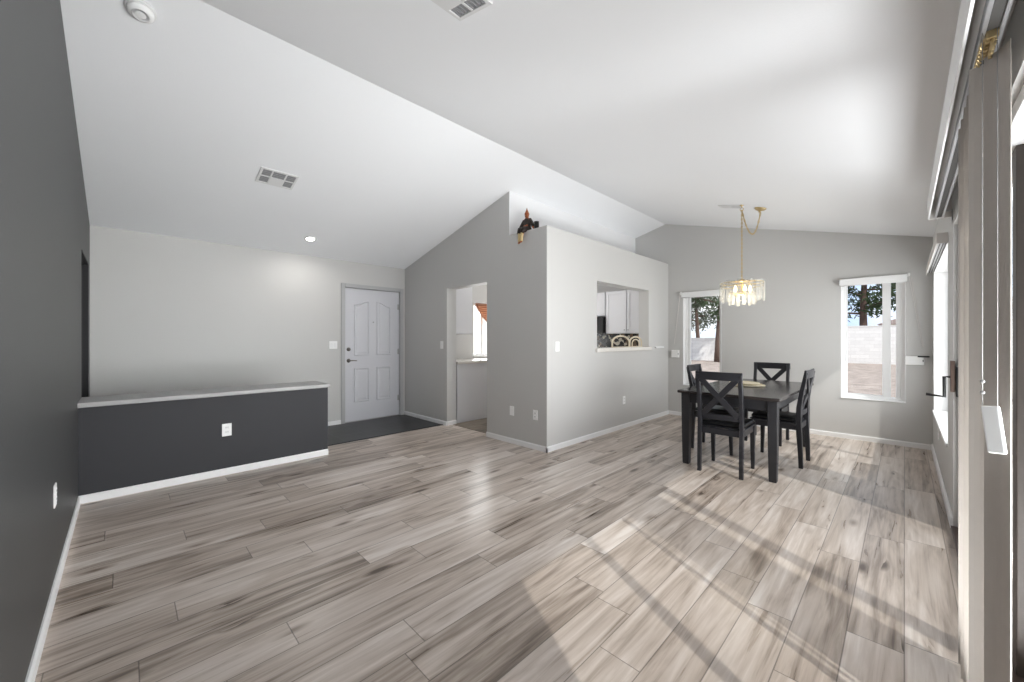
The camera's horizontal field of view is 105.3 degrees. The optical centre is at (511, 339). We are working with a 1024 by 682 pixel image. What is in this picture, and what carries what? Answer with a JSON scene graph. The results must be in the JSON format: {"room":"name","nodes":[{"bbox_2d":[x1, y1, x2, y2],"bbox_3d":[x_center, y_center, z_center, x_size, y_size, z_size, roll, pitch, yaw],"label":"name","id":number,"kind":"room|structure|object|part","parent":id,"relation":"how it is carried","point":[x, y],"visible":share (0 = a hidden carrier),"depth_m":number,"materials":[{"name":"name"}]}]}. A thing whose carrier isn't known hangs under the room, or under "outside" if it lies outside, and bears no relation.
{"room":"living room","nodes":[
{"label":"living room","id":0,"kind":"room"},
{"bbox_2d":[0,0,89,681],"bbox_3d":[-2.337,-0.362,1.881,0.160,3.295,6.431,0,0,-45],"label":"wall","id":1,"kind":"structure","parent":0,"point":[45,225],"depth_m":1.58,"materials":[{"name":"grey paint"}]},
{"bbox_2d":[25,496,80,681],"bbox_3d":[-1.693,1.254,1.356,0.014,0.062,4.779,0,0,-45],"label":"baseboard","id":2,"kind":"structure","parent":1,"relation":"attached to","point":[36,656],"depth_m":1.81,"materials":[{"name":"white paint"}]},
{"bbox_2d":[53,482,56,508],"bbox_3d":[-2.333,0.797,1.996,0.010,0.115,0.072,0,0,-45],"label":"wall outlet","id":3,"kind":"object","parent":1,"relation":"attached to","point":[55,484],"visible":1,"depth_m":1.98,"materials":[{"name":"white plastic"}]},
{"bbox_2d":[82,250,88,396],"bbox_3d":[-3.978,0.265,3.532,0.164,2.040,0.840,0,0,-45],"label":"door frame","id":4,"kind":"structure","parent":1,"relation":"attached to","point":[85,265],"depth_m":3.86,"materials":[{"name":"black paint"}]},
{"bbox_2d":[78,387,327,495],"bbox_3d":[-2.789,0.904,3.774,1.870,0.762,0.195,0,0,-45],"label":"wall","id":5,"kind":"structure","parent":0,"point":[125,445],"depth_m":3.52,"materials":[{"name":"grey paint"}]},
{"bbox_2d":[77,381,329,407],"bbox_3d":[-2.793,0.504,3.763,1.850,0.038,0.445,0,0,-45],"label":"ledge","id":6,"kind":"object","parent":5,"relation":"on","point":[95,401],"visible":1,"depth_m":3.51,"materials":[{"name":"grey paint"}]},
{"bbox_2d":[80,449,327,503],"bbox_3d":[-2.716,1.254,3.700,1.870,0.062,0.014,0,0,-45],"label":"baseboard","id":7,"kind":"structure","parent":5,"relation":"attached to","point":[118,492],"depth_m":3.53,"materials":[{"name":"white paint"}]},
{"bbox_2d":[222,423,231,436],"bbox_3d":[-2.709,0.860,3.710,0.075,0.118,0.010,0,0,-45],"label":"wall outlet","id":8,"kind":"object","parent":5,"relation":"attached to","point":[226,428],"visible":1,"depth_m":3.71,"materials":[{"name":"white plastic"}]},
{"bbox_2d":[90,225,404,421],"bbox_3d":[-3.131,0.033,5.507,3.832,2.504,0.170,0,0,-45],"label":"wall","id":9,"kind":"structure","parent":0,"point":[168,313],"depth_m":4.81,"materials":[{"name":"paint"}]},
{"bbox_2d":[329,341,336,348],"bbox_3d":[-2.671,0.085,5.838,0.118,0.116,0.010,0,0,-45],"label":"light switch","id":10,"kind":"object","parent":9,"relation":"attached to","point":[332,344],"visible":1,"depth_m":5.83,"materials":[{"name":"white plastic"}]},
{"bbox_2d":[328,420,340,425],"bbox_3d":[-3.508,1.254,5.002,2.585,0.062,0.014,0,0,-45],"label":"baseboard","id":11,"kind":"structure","parent":9,"relation":"attached to","point":[337,422],"depth_m":5.84,"materials":[{"name":"white paint"}]},
{"bbox_2d":[341,283,403,423],"bbox_3d":[-2.270,0.214,6.333,1.043,2.142,0.194,0,0,-45],"label":"door","id":12,"kind":"structure","parent":9,"relation":"in","point":[372,317],"depth_m":6.29,"materials":[{"name":"paint"}]},
{"bbox_3d":[-2.370,0.715,6.167,0.250,0.540,0.012,0,0,-45],"label":"panel","id":13,"kind":"part","parent":12,"relation":"part of","materials":[{"name":"paint"}]},
{"bbox_3d":[-2.370,-0.180,6.167,0.250,0.870,0.012,0,0,-45],"label":"panel","id":14,"kind":"part","parent":12,"relation":"part of","materials":[{"name":"paint"}]},
{"bbox_3d":[-2.108,0.715,6.428,0.250,0.540,0.012,0,0,-45],"label":"panel","id":15,"kind":"part","parent":12,"relation":"part of","materials":[{"name":"paint"}]},
{"bbox_3d":[-2.108,-0.180,6.428,0.250,0.870,0.012,0,0,-45],"label":"panel","id":16,"kind":"part","parent":12,"relation":"part of","materials":[{"name":"paint"}]},
{"bbox_2d":[456,285,486,358],"bbox_3d":[-0.261,0.065,7.514,3.068,2.440,0.180,0,0,-45],"label":"wall","id":17,"kind":"structure","parent":0,"point":[464,342],"depth_m":6.92,"materials":[{"name":"paint"}]},
{"bbox_2d":[456,287,471,333],"bbox_3d":[-0.963,-0.485,6.446,0.530,0.800,0.334,0,0,-45],"label":"upper cabinet","id":18,"kind":"object","parent":17,"relation":"attached to","point":[463,296],"visible":0.3,"depth_m":6.39,"materials":[{"name":"white wood"}]},
{"bbox_2d":[473,302,486,321],"bbox_3d":[-0.262,-0.443,7.294,1.140,0.436,0.051,0,0,-45],"label":"swag valance","id":19,"kind":"object","parent":17,"relation":"hanging from","point":[482,307],"visible":0.25,"depth_m":7.03,"materials":[{"name":"orange fabric"}]},
{"bbox_2d":[405,192,555,446],"bbox_3d":[-0.658,-0.291,5.619,0.170,3.153,3.160,0,0,-45],"label":"wall","id":20,"kind":"structure","parent":0,"point":[520,279],"depth_m":5.01,"materials":[{"name":"paint"}]},
{"bbox_2d":[404,411,446,425],"bbox_3d":[-1.406,1.254,6.239,0.014,0.062,1.226,0,0,-45],"label":"baseboard","id":21,"kind":"structure","parent":20,"relation":"attached to","point":[438,421],"depth_m":6.17,"materials":[{"name":"white paint"}]},
{"bbox_2d":[447,420,456,425],"bbox_3d":[-0.903,1.254,5.865,0.170,0.062,0.014,0,0,-45],"label":"baseboard","id":22,"kind":"object","parent":20,"relation":"attached to","point":[452,422],"visible":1,"depth_m":5.85,"materials":[{"name":"white paint"}]},
{"bbox_2d":[510,406,513,415],"bbox_3d":[-0.002,0.885,4.835,0.006,0.115,0.072,0,0,-45],"label":"blank plate","id":23,"kind":"object","parent":20,"relation":"attached to","point":[511,407],"visible":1,"depth_m":4.82,"materials":[{"name":"white plastic"}]},
{"bbox_2d":[509,191,518,234],"bbox_3d":[0.027,-1.572,4.931,0.169,0.551,0.002,0,0,-45],"label":"wall","id":24,"kind":"structure","parent":20,"relation":"attached to","point":[513,197],"depth_m":4.92,"materials":[{"name":"white paint"}]},
{"bbox_2d":[517,209,533,243],"bbox_3d":[0.168,-1.365,4.697,0.216,0.447,0.153,0,0,8],"label":"figurine","id":25,"kind":"object","parent":20,"relation":"on","point":[527,223],"visible":1,"depth_m":4.67,"materials":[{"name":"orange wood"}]},
{"bbox_2d":[533,410,537,419],"bbox_3d":[0.272,0.885,4.558,0.010,0.115,0.072,0,0,-45],"label":"wall outlet","id":26,"kind":"object","parent":20,"relation":"attached to","point":[535,412],"visible":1,"depth_m":4.55,"materials":[{"name":"white plastic"}]},
{"bbox_2d":[534,221,538,228],"bbox_3d":[0.290,-1.342,4.609,0.062,0.090,0.062,0,0,-45],"label":"pot","id":27,"kind":"object","parent":20,"relation":"on","point":[536,223],"visible":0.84,"depth_m":4.58,"materials":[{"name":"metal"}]},
{"bbox_2d":[35,414,962,681],"bbox_3d":[0.260,1.323,4.239,7.050,0.084,6.511,0,0,-45],"label":"floor","id":28,"kind":"structure","parent":0,"point":[442,553],"depth_m":2.20,"materials":[{"name":"laminate"}]},
{"bbox_2d":[328,424,442,445],"bbox_3d":[-1.673,1.282,5.248,1.792,0.007,0.030,0,0,-45],"label":"floor strip","id":29,"kind":"object","parent":28,"relation":"on","point":[440,424],"visible":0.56,"depth_m":5.19,"materials":[{"name":"grey paint"}]},
{"bbox_2d":[456,358,486,422],"bbox_3d":[-0.224,0.809,6.967,2.328,0.939,0.643,0,0,-45],"label":"base cabinet","id":30,"kind":"object","parent":28,"relation":"on","point":[471,374],"visible":0.16,"depth_m":6.14,"materials":[{"name":"wood"}]},
{"bbox_2d":[456,358,486,363],"bbox_3d":[-0.224,0.360,6.967,2.328,0.040,0.643,0,0,-45],"label":"countertop","id":31,"kind":"structure","parent":30,"relation":"on","point":[473,360],"depth_m":6.26,"materials":[{"name":"stone"}]},
{"bbox_2d":[686,364,738,455],"bbox_3d":[2.392,0.796,4.614,0.409,0.978,0.513,0,0,-45],"label":"dining chair","id":32,"kind":"object","parent":28,"relation":"on","point":[716,409],"visible":0.41,"depth_m":4.60,"materials":[{"name":"grey paint"}]},
{"bbox_3d":[2.123,0.807,4.625,0.034,0.958,0.103,0,0,-45],"label":"leg","id":33,"kind":"part","parent":32,"relation":"part of","materials":[{"name":"grey paint"}]},
{"bbox_3d":[2.224,0.347,4.783,0.409,0.080,0.037,0,0,-45],"label":"crest rail","id":34,"kind":"part","parent":32,"relation":"part of","materials":[{"name":"grey paint"}]},
{"bbox_3d":[2.381,0.807,4.882,0.034,0.958,0.103,0,0,-45],"label":"leg","id":35,"kind":"part","parent":32,"relation":"part of","materials":[{"name":"grey paint"}]},
{"bbox_3d":[2.420,0.873,4.586,0.408,0.075,0.433,0,0,-45],"label":"seat frame","id":36,"kind":"part","parent":32,"relation":"part of","materials":[{"name":"grey paint"}]},
{"bbox_3d":[2.428,0.813,4.578,0.388,0.044,0.390,0,0,-45],"label":"seat","id":37,"kind":"part","parent":32,"relation":"part of","materials":[{"name":"black plastic"}]},
{"bbox_3d":[2.423,1.070,4.325,0.042,0.430,0.043,0,0,-45],"label":"leg","id":38,"kind":"part","parent":32,"relation":"part of","materials":[{"name":"grey paint"}]},
{"bbox_2d":[695,371,755,479],"bbox_3d":[2.100,0.796,3.839,0.409,0.978,0.513,0,0,44],"label":"dining chair","id":39,"kind":"object","parent":28,"relation":"on","point":[711,423],"visible":1,"depth_m":3.71,"materials":[{"name":"grey paint"}]},
{"bbox_3d":[1.832,0.807,3.823,0.034,0.958,0.103,0,0,44],"label":"leg","id":40,"kind":"part","parent":39,"relation":"part of","materials":[{"name":"grey paint"}]},
{"bbox_3d":[2.127,1.070,4.128,0.042,0.430,0.043,0,0,44],"label":"leg","id":41,"kind":"part","parent":39,"relation":"part of","materials":[{"name":"grey paint"}]},
{"bbox_3d":[1.935,0.347,3.668,0.409,0.080,0.037,0,0,44],"label":"crest rail","id":42,"kind":"part","parent":39,"relation":"part of","materials":[{"name":"grey paint"}]},
{"bbox_3d":[1.975,0.740,3.709,0.362,0.050,0.035,0,0,44],"label":"rail","id":43,"kind":"part","parent":39,"relation":"part of","materials":[{"name":"grey paint"}]},
{"bbox_3d":[2.136,0.813,3.876,0.388,0.044,0.390,0,0,44],"label":"seat","id":44,"kind":"part","parent":39,"relation":"part of","materials":[{"name":"black plastic"}]},
{"bbox_3d":[2.128,0.873,3.868,0.408,0.075,0.433,0,0,44],"label":"seat frame","id":45,"kind":"part","parent":39,"relation":"part of","materials":[{"name":"grey paint"}]},
{"bbox_3d":[2.094,0.807,3.571,0.034,0.958,0.103,0,0,44],"label":"leg","id":46,"kind":"part","parent":39,"relation":"part of","materials":[{"name":"grey paint"}]},
{"bbox_3d":[2.389,1.070,3.876,0.042,0.430,0.043,0,0,44],"label":"leg","id":47,"kind":"part","parent":39,"relation":"part of","materials":[{"name":"grey paint"}]},
{"bbox_2d":[677,379,813,482],"bbox_3d":[2.664,0.904,4.365,1.785,0.762,0.900,0,0,-45],"label":"dining table","id":48,"kind":"object","parent":28,"relation":"on","point":[775,395],"visible":0.61,"depth_m":3.88,"materials":[{"name":"grey wood"}]},
{"bbox_3d":[1.815,0.919,4.059,0.080,0.731,0.080,0,0,-45],"label":"leg","id":49,"kind":"part","parent":48,"relation":"part of","materials":[{"name":"black wood"}]},
{"bbox_2d":[736,384,765,386],"bbox_3d":[2.669,0.515,4.434,0.354,0.016,0.354,0,0,-45],"label":"placemat","id":50,"kind":"object","parent":48,"relation":"on","point":[758,385],"visible":0.44,"depth_m":4.30,"materials":[{"name":"fabric"}]},
{"bbox_2d":[729,381,759,384],"bbox_3d":[2.677,0.499,4.498,0.306,0.016,0.306,0,0,-45],"label":"placemat","id":51,"kind":"object","parent":50,"relation":"on","point":[744,382],"visible":0.51,"depth_m":4.38,"materials":[{"name":"fabric"}]},
{"bbox_3d":[2.354,0.919,3.518,0.080,0.731,0.080,0,0,-45],"label":"leg","id":52,"kind":"part","parent":48,"relation":"part of","materials":[{"name":"black wood"}]},
{"bbox_3d":[3.513,0.919,4.671,0.080,0.731,0.080,0,0,-45],"label":"leg","id":53,"kind":"part","parent":48,"relation":"part of","materials":[{"name":"black wood"}]},
{"bbox_2d":[744,362,789,445],"bbox_3d":[3.260,0.796,4.987,0.513,0.978,0.409,0,0,-45],"label":"dining chair","id":54,"kind":"object","parent":28,"relation":"on","point":[785,367],"visible":0.39,"depth_m":5.07,"materials":[{"name":"grey paint"}]},
{"bbox_3d":[2.971,1.070,4.956,0.043,0.430,0.042,0,0,-45],"label":"leg","id":55,"kind":"part","parent":54,"relation":"part of","materials":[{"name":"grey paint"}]},
{"bbox_3d":[3.271,0.807,5.255,0.103,0.958,0.034,0,0,-45],"label":"leg","id":56,"kind":"part","parent":54,"relation":"part of","materials":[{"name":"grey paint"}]},
{"bbox_3d":[3.232,0.873,4.959,0.433,0.075,0.408,0,0,-45],"label":"seat frame","id":57,"kind":"part","parent":54,"relation":"part of","materials":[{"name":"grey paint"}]},
{"bbox_3d":[3.429,0.347,5.155,0.037,0.080,0.409,0,0,-45],"label":"crest rail","id":58,"kind":"part","parent":54,"relation":"part of","materials":[{"name":"grey paint"}]},
{"bbox_3d":[3.228,1.070,4.698,0.043,0.430,0.042,0,0,-45],"label":"leg","id":59,"kind":"part","parent":54,"relation":"part of","materials":[{"name":"grey paint"}]},
{"bbox_3d":[3.528,0.807,4.997,0.103,0.958,0.034,0,0,-45],"label":"leg","id":60,"kind":"part","parent":54,"relation":"part of","materials":[{"name":"grey paint"}]},
{"bbox_2d":[750,368,814,468],"bbox_3d":[2.876,0.796,4.148,0.409,0.978,0.513,0,0,-44],"label":"dining chair","id":61,"kind":"object","parent":28,"relation":"on","point":[796,421],"visible":0.94,"depth_m":3.99,"materials":[{"name":"grey paint"}]},
{"bbox_3d":[2.850,1.070,4.438,0.042,0.430,0.043,0,0,-44],"label":"leg","id":62,"kind":"part","parent":61,"relation":"part of","materials":[{"name":"grey paint"}]},
{"bbox_3d":[2.840,0.813,4.185,0.388,0.044,0.390,0,0,-44],"label":"seat","id":63,"kind":"part","parent":61,"relation":"part of","materials":[{"name":"black plastic"}]},
{"bbox_3d":[2.848,0.873,4.177,0.408,0.075,0.433,0,0,-44],"label":"seat frame","id":64,"kind":"part","parent":61,"relation":"part of","materials":[{"name":"grey paint"}]},
{"bbox_3d":[2.880,0.807,3.880,0.034,0.958,0.103,0,0,-44],"label":"leg","id":65,"kind":"part","parent":61,"relation":"part of","materials":[{"name":"grey paint"}]},
{"bbox_3d":[3.143,0.807,4.131,0.034,0.958,0.103,0,0,-44],"label":"leg","id":66,"kind":"part","parent":61,"relation":"part of","materials":[{"name":"grey paint"}]},
{"bbox_3d":[3.040,0.347,3.976,0.409,0.080,0.037,0,0,-44],"label":"crest rail","id":67,"kind":"part","parent":61,"relation":"part of","materials":[{"name":"grey paint"}]},
{"bbox_2d":[60,0,960,268],"bbox_3d":[0.225,-1.616,4.310,7.300,0.988,6.761,0,0,-45],"label":"ceiling","id":68,"kind":"structure","parent":0,"point":[399,123],"depth_m":2.88,"materials":[{"name":"paint"}]},
{"bbox_2d":[124,0,156,23],"bbox_3d":[-2.170,-1.912,2.282,0.140,0.071,0.138,0,0,-39],"label":"smoke detector","id":69,"kind":"object","parent":68,"relation":"attached to","point":[142,11],"visible":1,"depth_m":2.26,"materials":[{"name":"white plastic"}]},
{"bbox_2d":[255,166,298,189],"bbox_3d":[-2.344,-1.603,3.901,0.330,0.072,0.253,0,0,-45],"label":"ceiling vent","id":70,"kind":"object","parent":68,"relation":"in","point":[268,176],"visible":1,"depth_m":3.89,"materials":[{"name":"white metal"}]},
{"bbox_2d":[304,236,316,241],"bbox_3d":[-2.660,-1.322,5.154,0.149,0.042,0.146,0,0,-39],"label":"recessed light","id":71,"kind":"object","parent":68,"relation":"in","point":[308,238],"visible":1,"depth_m":5.15,"materials":[{"name":"white plastic"}]},
{"bbox_2d":[431,0,491,20],"bbox_3d":[-0.279,-1.623,1.840,0.280,0.072,0.253,0,0,-45],"label":"ceiling vent","id":72,"kind":"object","parent":68,"relation":"in","point":[459,9],"visible":1,"depth_m":1.91,"materials":[{"name":"white metal"}]},
{"bbox_2d":[718,205,742,208],"bbox_3d":[2.676,-1.623,4.782,0.130,0.072,0.253,0,0,-45],"label":"ceiling vent","id":73,"kind":"object","parent":68,"relation":"in","point":[720,206],"visible":0.93,"depth_m":4.76,"materials":[{"name":"white metal"}]},
{"bbox_2d":[720,205,766,295],"bbox_3d":[2.728,-0.999,4.631,0.477,1.187,0.472,0,0,-45],"label":"chandelier","id":74,"kind":"object","parent":68,"relation":"hanging from","point":[743,291],"visible":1,"depth_m":4.62,"materials":[{"name":"gold metal"}]},
{"bbox_3d":[2.726,-1.123,4.632,0.018,0.828,0.018,0,0,0],"label":"chain","id":75,"kind":"part","parent":74,"relation":"part of","materials":[{"name":"gold metal"}]},
{"bbox_3d":[2.726,-0.623,4.632,0.453,0.195,0.453,0,0,-45],"label":"brass frame","id":76,"kind":"part","parent":74,"relation":"part of","materials":[{"name":"gold metal"}]},
{"bbox_3d":[2.835,-1.386,4.625,0.224,0.303,0.022,0,0,4],"label":"swag chain","id":77,"kind":"part","parent":74,"relation":"part of","materials":[{"name":"gold metal"}]},
{"bbox_2d":[519,195,634,252],"bbox_3d":[1.131,-1.491,6.116,3.068,0.753,0.120,0,0,-45],"label":"wall ledge","id":78,"kind":"object","parent":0,"point":[546,215],"visible":0.29,"depth_m":5.78,"materials":[{"name":"white paint"}]},
{"bbox_2d":[556,228,667,443],"bbox_3d":[1.544,-0.006,5.701,3.068,2.582,0.170,0,0,-45],"label":"wall","id":79,"kind":"structure","parent":0,"point":[591,386],"depth_m":5.24,"materials":[{"name":"paint"}]},
{"bbox_2d":[555,342,558,351],"bbox_3d":[0.532,0.085,4.568,0.072,0.115,0.010,0,0,-45],"label":"light switch","id":80,"kind":"object","parent":79,"relation":"attached to","point":[556,343],"visible":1,"depth_m":4.56,"materials":[{"name":"white plastic"}]},
{"bbox_2d":[486,410,668,452],"bbox_3d":[1.179,1.254,5.937,3.252,0.062,1.047,0,0,-45],"label":"baseboard","id":81,"kind":"structure","parent":79,"relation":"attached to","point":[622,426],"depth_m":4.95,"materials":[{"name":"white paint"}]},
{"bbox_2d":[595,346,663,351],"bbox_3d":[1.758,0.144,5.903,2.020,0.055,0.225,0,0,-45],"label":"counter ledge","id":82,"kind":"object","parent":79,"relation":"attached to","point":[602,349],"visible":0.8,"depth_m":5.57,"materials":[{"name":"stone"}]},
{"bbox_2d":[611,335,642,346],"bbox_3d":[1.746,0.028,5.900,0.920,0.178,0.026,0,0,-45],"label":"rack","id":83,"kind":"object","parent":82,"relation":"on","point":[627,338],"visible":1,"depth_m":5.94,"materials":[{"name":"beige metal"}]},
{"bbox_2d":[597,224,932,444],"bbox_3d":[2.941,-0.362,6.592,0.170,3.295,6.004,0,0,-45],"label":"wall","id":84,"kind":"structure","parent":0,"point":[794,318],"depth_m":5.40,"materials":[{"name":"paint"}]},
{"bbox_2d":[597,292,605,316],"bbox_3d":[1.564,-0.655,7.595,0.363,0.440,0.760,0,0,-45],"label":"upper cabinet","id":85,"kind":"object","parent":84,"relation":"attached to","point":[601,297],"visible":0.2,"depth_m":7.28,"materials":[{"name":"wood"}]},
{"bbox_2d":[597,317,605,332],"bbox_3d":[1.543,-0.265,7.574,0.422,0.300,0.750,0,0,-45],"label":"microwave","id":86,"kind":"object","parent":85,"relation":"attached to","point":[601,321],"visible":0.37,"depth_m":7.22,"materials":[{"name":"black metal"}]},
{"bbox_3d":[1.618,-0.270,7.245,0.158,0.250,0.036,0,0,33],"label":"handle","id":87,"kind":"part","parent":86,"relation":"part of","materials":[{"name":"black metal"}]},
{"bbox_2d":[597,333,638,347],"bbox_3d":[1.726,0.135,7.684,0.011,0.500,2.383,0,0,-45],"label":"backsplash","id":88,"kind":"structure","parent":84,"relation":"attached to","point":[603,339],"depth_m":7.45,"materials":[{"name":"tile"}]},
{"bbox_2d":[606,290,638,333],"bbox_3d":[2.139,-0.490,7.018,0.363,0.770,0.848,0,0,-45],"label":"upper cabinet","id":89,"kind":"object","parent":84,"relation":"attached to","point":[622,307],"visible":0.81,"depth_m":6.97,"materials":[{"name":"wood"}]},
{"bbox_3d":[1.885,-0.490,7.065,0.019,0.758,0.412,0,0,-45],"label":"cabinet door","id":90,"kind":"part","parent":89,"relation":"part of","materials":[{"name":"white wood"}]},
{"bbox_3d":[2.184,-0.490,6.764,0.019,0.758,0.412,0,0,-45],"label":"cabinet door","id":91,"kind":"part","parent":89,"relation":"part of","materials":[{"name":"white wood"}]},
{"bbox_2d":[671,350,678,357],"bbox_3d":[2.768,0.245,6.616,0.040,0.125,0.125,0,0,-45],"label":"wall box","id":92,"kind":"object","parent":84,"relation":"attached to","point":[674,353],"visible":1,"depth_m":6.60,"materials":[{"name":"white plastic"}]},
{"bbox_2d":[683,295,721,385],"bbox_3d":[3.120,-0.003,6.379,0.147,1.537,0.600,0,0,-45],"label":"window","id":93,"kind":"structure","parent":84,"relation":"in","point":[686,301],"depth_m":6.57,"materials":[{"name":"white plastic"}]},
{"bbox_2d":[674,289,721,344],"bbox_3d":[3.008,-0.352,6.364,0.052,0.888,0.757,0,0,-45],"label":"roller shade","id":94,"kind":"object","parent":93,"relation":"attached to","point":[709,292],"visible":1,"depth_m":6.31,"materials":[{"name":"white fabric"}]},
{"bbox_3d":[3.148,-0.003,6.407,0.040,1.451,0.512,0,0,-45],"label":"sash","id":95,"kind":"part","parent":93,"relation":"part of","materials":[{"name":"white plastic"}]},
{"bbox_2d":[669,410,930,449],"bbox_3d":[3.780,1.254,5.619,0.014,0.062,3.101,0,0,-45],"label":"baseboard","id":96,"kind":"structure","parent":84,"relation":"attached to","point":[812,431],"depth_m":4.93,"materials":[{"name":"white paint"}]},
{"bbox_2d":[840,282,905,402],"bbox_3d":[4.554,-0.003,4.939,0.147,1.537,0.604,0,0,-45],"label":"window","id":97,"kind":"structure","parent":84,"relation":"in","point":[900,286],"depth_m":4.86,"materials":[{"name":"white plastic"}]},
{"bbox_3d":[4.533,0.760,4.917,0.087,0.011,0.604,0,0,-45],"label":"sill","id":98,"kind":"part","parent":97,"relation":"part of","materials":[{"name":"white paint"}]},
{"bbox_2d":[839,272,923,346],"bbox_3d":[4.540,-0.352,4.825,0.052,0.888,0.761,0,0,-45],"label":"roller shade","id":99,"kind":"object","parent":97,"relation":"attached to","point":[901,277],"visible":1,"depth_m":4.81,"materials":[{"name":"white fabric"}]},
{"bbox_3d":[4.766,-0.338,4.609,0.135,0.861,0.029,0,0,27],"label":"bead chain","id":100,"kind":"part","parent":99,"relation":"part of","materials":[{"name":"plastic"}]},
{"bbox_2d":[905,356,923,364],"bbox_3d":[4.759,0.250,4.616,0.040,0.105,0.155,0,0,-45],"label":"wall box","id":101,"kind":"object","parent":84,"relation":"attached to","point":[909,360],"visible":1,"depth_m":4.61,"materials":[{"name":"white plastic"}]},
{"bbox_2d":[933,0,1023,526],"bbox_3d":[2.443,0.040,1.968,7.060,2.490,0.190,0,0,-45],"label":"wall","id":102,"kind":"structure","parent":0,"point":[947,457],"depth_m":2.65,"materials":[{"name":"paint"}]},
{"bbox_2d":[926,232,947,274],"bbox_3d":[3.995,-0.767,3.690,2.090,0.079,0.061,0,0,-45],"label":"blind headrail","id":103,"kind":"object","parent":102,"relation":"attached to","point":[941,239],"visible":1,"depth_m":3.31,"materials":[{"name":"plastic"}]},
{"bbox_2d":[932,243,947,446],"bbox_3d":[4.067,0.034,3.598,2.021,1.559,0.200,0,0,-45],"label":"window","id":104,"kind":"structure","parent":102,"relation":"in","point":[940,412],"depth_m":4.32,"materials":[{"name":"white plastic"}]},
{"bbox_3d":[4.045,0.801,3.619,2.020,0.024,0.140,0,0,-45],"label":"sill","id":105,"kind":"part","parent":104,"relation":"part of","materials":[{"name":"white paint"}]},
{"bbox_2d":[931,444,952,527],"bbox_3d":[3.931,1.248,3.592,2.660,0.075,0.014,0,0,-45],"label":"baseboard","id":106,"kind":"structure","parent":102,"relation":"attached to","point":[943,490],"depth_m":3.19,"materials":[{"name":"white paint"}]},
{"bbox_2d":[928,0,1016,681],"bbox_3d":[1.825,0.127,1.569,3.400,2.256,0.115,0,0,-45],"label":"vertical blind","id":107,"kind":"object","parent":102,"relation":"attached to","point":[974,147],"visible":1,"depth_m":1.13,"materials":[{"name":"white plastic"}]},
{"bbox_3d":[1.290,-0.325,1.057,0.010,1.020,0.032,0,0,-45],"label":"cord","id":108,"kind":"part","parent":107,"relation":"part of","materials":[{"name":"grey paint"}]},
{"bbox_2d":[926,84,1023,681],"bbox_3d":[1.762,0.255,1.395,3.505,2.059,0.299,0,0,-45],"label":"door","id":109,"kind":"structure","parent":102,"relation":"in","point":[1018,108],"depth_m":1.45,"materials":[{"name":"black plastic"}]},
{"bbox_3d":[2.930,0.290,2.656,0.040,0.211,0.159,0,0,-45],"label":"latch lever","id":110,"kind":"part","parent":109,"relation":"part of","materials":[{"name":"black metal"}]},
{"bbox_3d":[2.969,0.250,2.632,0.033,0.210,0.022,0,0,-45],"label":"latch plate","id":111,"kind":"part","parent":109,"relation":"part of","materials":[{"name":"brown metal"}]},
{"bbox_3d":[2.450,0.260,2.000,1.445,1.830,0.006,0,0,-45],"label":"pane","id":112,"kind":"part","parent":109,"relation":"part of","materials":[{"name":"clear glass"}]},
{"bbox_3d":[2.451,0.265,2.000,1.575,1.980,0.035,0,0,-45],"label":"sliding panel","id":113,"kind":"part","parent":109,"relation":"part of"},
{"bbox_3d":[1.811,0.245,1.345,3.505,2.040,0.140,0,0,-45],"label":"frame","id":114,"kind":"part","parent":109,"relation":"part of","materials":[{"name":"white plastic"}]},
{"label":"outside","id":115,"kind":"structure","parent":0,"visible":0},
{"bbox_2d":[691,360,895,397],"bbox_3d":[27.232,1.510,27.102,63.160,0.250,80.000,0,0,-45],"label":"ground","id":116,"kind":"structure","parent":115,"point":[862,378],"depth_m":14.54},
{"bbox_2d":[473,303,486,356],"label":"window","id":117,"kind":"structure","parent":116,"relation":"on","point":[475,310],"depth_m":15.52,"materials":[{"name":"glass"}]},
{"bbox_2d":[691,338,714,360],"bbox_3d":[5.276,0.645,33.115,0.240,1.480,28.500,0,0,-45],"label":"wall","id":118,"kind":"structure","parent":116,"relation":"on","point":[701,348],"depth_m":25.68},
{"bbox_2d":[691,299,716,332],"bbox_3d":[16.106,-2.780,36.069,6.195,8.344,5.280,0,0,2],"label":"pine tree","id":119,"kind":"object","parent":116,"relation":"on","point":[692,325],"visible":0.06,"depth_m":35.84,"materials":[{"name":"green plant"}]},
{"bbox_2d":[691,296,718,337],"bbox_3d":[14.001,-3.007,29.245,4.962,8.799,5.543,0,0,21],"label":"pine tree","id":120,"kind":"object","parent":116,"relation":"on","point":[704,317],"visible":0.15,"depth_m":29.04,"materials":[{"name":"green plant"}]},
{"bbox_2d":[691,296,719,361],"bbox_3d":[12.789,-3.841,23.794,6.045,10.469,5.139,0,0,-22],"label":"pine tree","id":121,"kind":"object","parent":116,"relation":"on","point":[716,303],"visible":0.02,"depth_m":23.68,"materials":[{"name":"green plant"}]},
{"bbox_2d":[848,325,895,364],"bbox_3d":[29.976,0.305,12.550,0.240,2.160,35.500,0,0,-45],"label":"wall","id":122,"kind":"structure","parent":116,"relation":"on","point":[864,342],"depth_m":22.21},
{"bbox_2d":[848,283,895,325],"bbox_3d":[22.484,-3.776,24.885,6.568,10.347,7.502,0,0,9],"label":"pine tree","id":123,"kind":"object","parent":116,"relation":"on","point":[866,305],"visible":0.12,"depth_m":24.69,"materials":[{"name":"green plant"}]},
{"bbox_2d":[877,319,895,324],"bbox_3d":[35.426,-0.915,29.614,9.000,4.600,11.000,0,0,-45],"label":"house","id":124,"kind":"structure","parent":116,"relation":"on","point":[893,322],"depth_m":29.73,"materials":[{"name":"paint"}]}
]}

